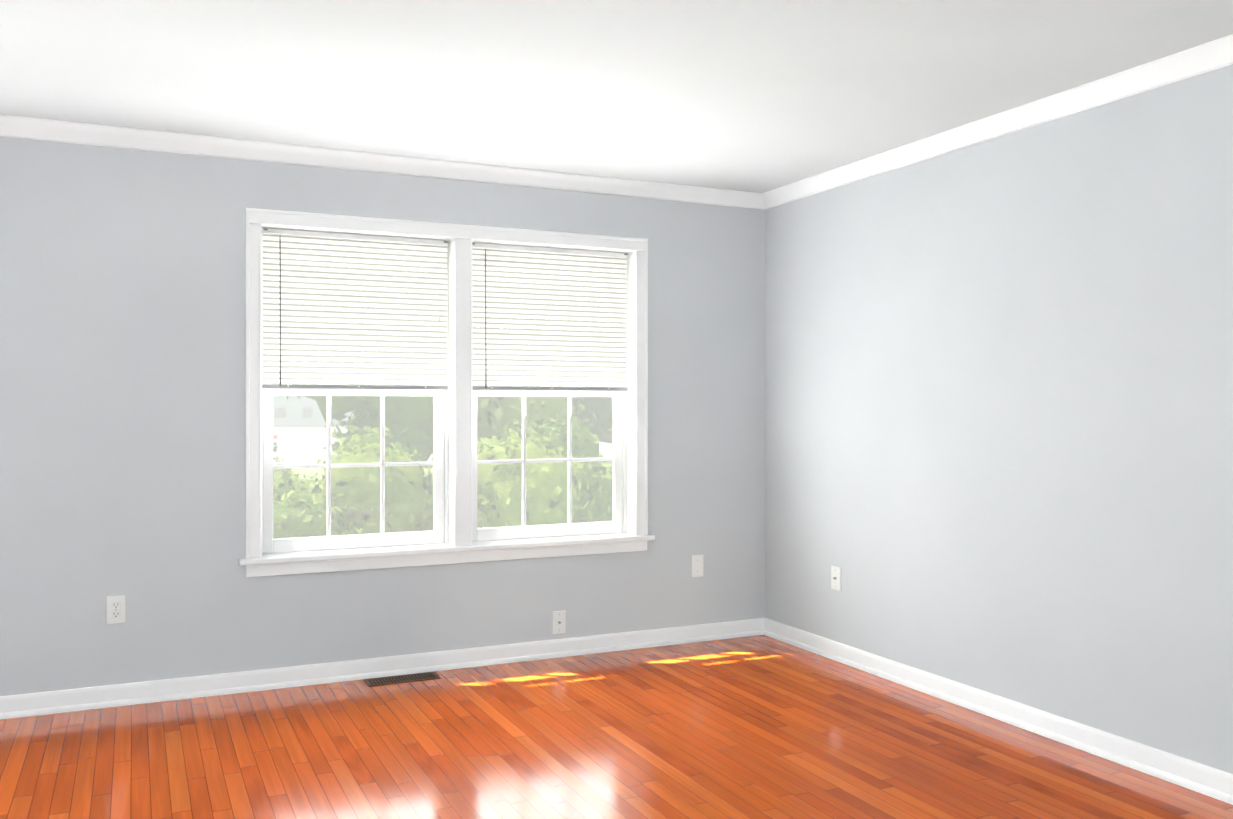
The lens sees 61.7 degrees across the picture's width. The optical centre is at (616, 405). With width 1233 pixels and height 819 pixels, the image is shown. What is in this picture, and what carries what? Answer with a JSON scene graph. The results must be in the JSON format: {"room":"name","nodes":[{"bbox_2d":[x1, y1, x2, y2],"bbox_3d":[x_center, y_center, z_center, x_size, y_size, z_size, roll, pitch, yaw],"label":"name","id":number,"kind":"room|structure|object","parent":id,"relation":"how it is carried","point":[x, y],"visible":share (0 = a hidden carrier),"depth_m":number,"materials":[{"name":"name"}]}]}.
{"room":"empty room","nodes":[
{"label":"empty room","id":0,"kind":"room"},
{"bbox_2d":[0,137,764,695],"bbox_3d":[-1.863,0.051,4.623,6.310,2.440,0.240,0,0,-25],"label":"wall","id":1,"kind":"structure","parent":0,"point":[122,371],"depth_m":4.54,"materials":[{"name":"paint"}]},
{"bbox_2d":[106,595,125,623],"bbox_3d":[-2.118,0.866,4.366,0.074,0.118,0.009,0,0,-25],"label":"duplex electrical outlet","id":2,"kind":"object","parent":1,"relation":"attached to","point":[115,609],"visible":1,"depth_m":4.36,"materials":[{"name":"white plastic"}]},
{"bbox_2d":[238,208,654,576],"bbox_3d":[-0.795,-0.055,5.112,2.056,1.640,0.320,0,0,-25],"label":"window","id":3,"kind":"structure","parent":1,"relation":"in","point":[442,345],"depth_m":5.01,"materials":[{"name":"white wood"}]},
{"bbox_2d":[552,610,565,633],"bbox_3d":[-0.289,1.099,5.217,0.072,0.115,0.018,0,0,-25],"label":"outlet","id":4,"kind":"object","parent":1,"relation":"attached to","point":[558,622],"visible":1,"depth_m":5.22,"materials":[{"name":"white plastic"}]},
{"bbox_2d":[691,555,702,576],"bbox_3d":[0.436,0.867,5.562,0.074,0.118,0.007,0,0,-25],"label":"outlet","id":5,"kind":"object","parent":1,"relation":"attached to","point":[696,565],"visible":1,"depth_m":5.56,"materials":[{"name":"white plastic"}]},
{"bbox_2d":[0,635,1232,818],"bbox_3d":[-0.281,1.418,1.244,6.310,0.300,7.700,0,0,-25],"label":"floor","id":6,"kind":"structure","parent":0,"point":[759,727],"depth_m":3.76,"materials":[{"name":"brown wood"}]},
{"bbox_2d":[363,672,440,686],"bbox_3d":[-0.993,1.267,4.781,0.335,0.008,0.125,0,0,-25],"label":"floor air vent","id":7,"kind":"object","parent":6,"relation":"in","point":[400,679],"visible":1,"depth_m":4.78,"materials":[{"name":"brown metal"}]},
{"bbox_2d":[0,0,1232,192],"bbox_3d":[-0.281,-1.272,1.246,6.310,0.201,7.700,0,0,-25],"label":"ceiling","id":8,"kind":"structure","parent":0,"point":[759,96],"depth_m":3.61,"materials":[{"name":"paint"}]},
{"bbox_2d":[765,64,1232,773],"bbox_3d":[2.518,0.049,2.423,0.240,2.440,7.460,0,0,-25],"label":"wall","id":9,"kind":"structure","parent":0,"point":[997,416],"depth_m":4.05,"materials":[{"name":"paint"}]},
{"bbox_2d":[0,618,1232,804],"bbox_3d":[-0.281,1.224,1.244,5.830,0.088,7.220,0,0,-25],"label":"baseboard","id":10,"kind":"structure","parent":9,"relation":"attached to","point":[1212,782],"depth_m":4.56,"materials":[{"name":"white wood"}]},
{"bbox_2d":[0,34,1232,209],"bbox_3d":[-0.281,-1.133,1.246,5.830,0.078,7.220,0,0,-25],"label":"crown molding","id":11,"kind":"structure","parent":9,"relation":"attached to","point":[1197,60],"depth_m":4.54,"materials":[{"name":"white wood"}]},
{"bbox_2d":[831,566,840,590],"bbox_3d":[1.094,0.866,5.161,0.018,0.118,0.074,0,0,-25],"label":"outlet","id":12,"kind":"object","parent":9,"relation":"attached to","point":[835,578],"visible":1,"depth_m":5.16,"materials":[{"name":"white plastic"}]},
{"label":"outside","id":13,"kind":"structure","parent":0,"visible":0},
{"bbox_2d":[274,426,611,486],"bbox_3d":[-85.787,2.887,183.475,400.000,0.500,394.790,0,0,-25],"label":"ground","id":14,"kind":"structure","parent":13,"point":[321,471],"depth_m":39.53,"materials":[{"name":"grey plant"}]},
{"bbox_2d":[273,456,323,505],"bbox_3d":[-5.385,1.649,16.619,2.223,1.767,1.831,0,0,-25],"label":"bush","id":15,"kind":"object","parent":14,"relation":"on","point":[289,481],"depth_m":16.34,"materials":[{"name":"green plant"}]},
{"bbox_2d":[272,360,354,426],"bbox_3d":[-37.196,-2.081,131.582,46.800,9.340,12.800,0,0,-25],"label":"building","id":16,"kind":"structure","parent":14,"relation":"on","point":[301,404],"depth_m":124.36,"materials":[{"name":"white"}]},
{"bbox_2d":[273,478,366,538],"bbox_3d":[-3.649,1.717,11.292,1.938,1.827,1.921,0,0,-25],"label":"bush","id":17,"kind":"object","parent":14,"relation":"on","point":[308,514],"depth_m":10.82,"materials":[{"name":"green plant"}]},
{"bbox_2d":[287,323,432,461],"bbox_3d":[-5.159,0.257,22.749,4.499,4.479,4.768,0,0,-25],"label":"tree","id":18,"kind":"object","parent":14,"relation":"on","point":[370,419],"depth_m":22.14,"materials":[{"name":"green plant"}]},
{"bbox_2d":[309,435,432,534],"bbox_3d":[-3.054,1.473,12.688,2.016,2.245,2.038,0,0,-25],"label":"bush","id":19,"kind":"object","parent":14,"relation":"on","point":[373,504],"depth_m":12.04,"materials":[{"name":"green plant"}]},
{"bbox_2d":[323,426,432,529],"bbox_3d":[-3.432,1.399,15.382,1.937,2.176,1.920,0,0,-25],"label":"bush","id":20,"kind":"object","parent":14,"relation":"on","point":[424,478],"depth_m":15.33,"materials":[{"name":"green plant"}]},
{"bbox_2d":[273,428,611,464],"bbox_3d":[4.494,2.543,91.471,94.500,0.018,74.000,0,0,-25],"label":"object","id":21,"kind":"structure","parent":14,"relation":"on","point":[299,444],"depth_m":64.25,"materials":[{"name":"concrete"}]},
{"bbox_2d":[273,423,277,451],"bbox_3d":[-19.898,1.659,56.311,2.293,1.680,4.694,0,0,-25],"label":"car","id":22,"kind":"object","parent":21,"relation":"on","point":[276,442],"depth_m":54.80,"materials":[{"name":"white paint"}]},
{"bbox_2d":[421,317,598,454],"bbox_3d":[-2.758,-0.072,24.410,4.449,5.142,3.830,0,0,-25],"label":"tree","id":23,"kind":"object","parent":14,"relation":"on","point":[528,405],"depth_m":23.09,"materials":[{"name":"green plant"}]},
{"bbox_2d":[477,428,596,527],"bbox_3d":[-1.188,1.383,12.668,1.607,2.201,1.998,0,0,-25],"label":"bush","id":24,"kind":"object","parent":14,"relation":"on","point":[513,494],"depth_m":12.10,"materials":[{"name":"green plant"}]},
{"bbox_2d":[484,418,611,520],"bbox_3d":[-1.078,1.457,16.916,2.287,2.529,2.176,0,0,-25],"label":"bush","id":25,"kind":"object","parent":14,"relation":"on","point":[562,438],"depth_m":16.49,"materials":[{"name":"green plant"}]},
{"bbox_2d":[524,318,587,424],"bbox_3d":[-2.669,-0.079,27.133,4.058,5.158,4.406,0,0,-25],"label":"tree","id":26,"kind":"object","parent":14,"relation":"on","point":[581,420],"depth_m":27.49,"materials":[{"name":"green plant"}]},
{"bbox_2d":[507,284,611,436],"bbox_3d":[-2.637,-0.731,32.621,5.956,6.470,6.636,0,0,-25],"label":"tree","id":27,"kind":"object","parent":14,"relation":"on","point":[605,429],"depth_m":31.66,"materials":[{"name":"green plant"}]},
{"bbox_2d":[547,449,611,522],"bbox_3d":[-1.037,1.576,14.454,2.144,2.033,2.452,0,0,-25],"label":"bush","id":28,"kind":"object","parent":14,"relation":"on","point":[598,482],"depth_m":13.91,"materials":[{"name":"green plant"}]},
{"bbox_2d":[597,433,611,450],"bbox_3d":[-0.730,-1.049,46.004,8.298,7.130,8.102,0,0,-25],"label":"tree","id":29,"kind":"object","parent":14,"relation":"on","point":[605,440],"depth_m":44.47,"materials":[{"name":"green plant"}]}
]}

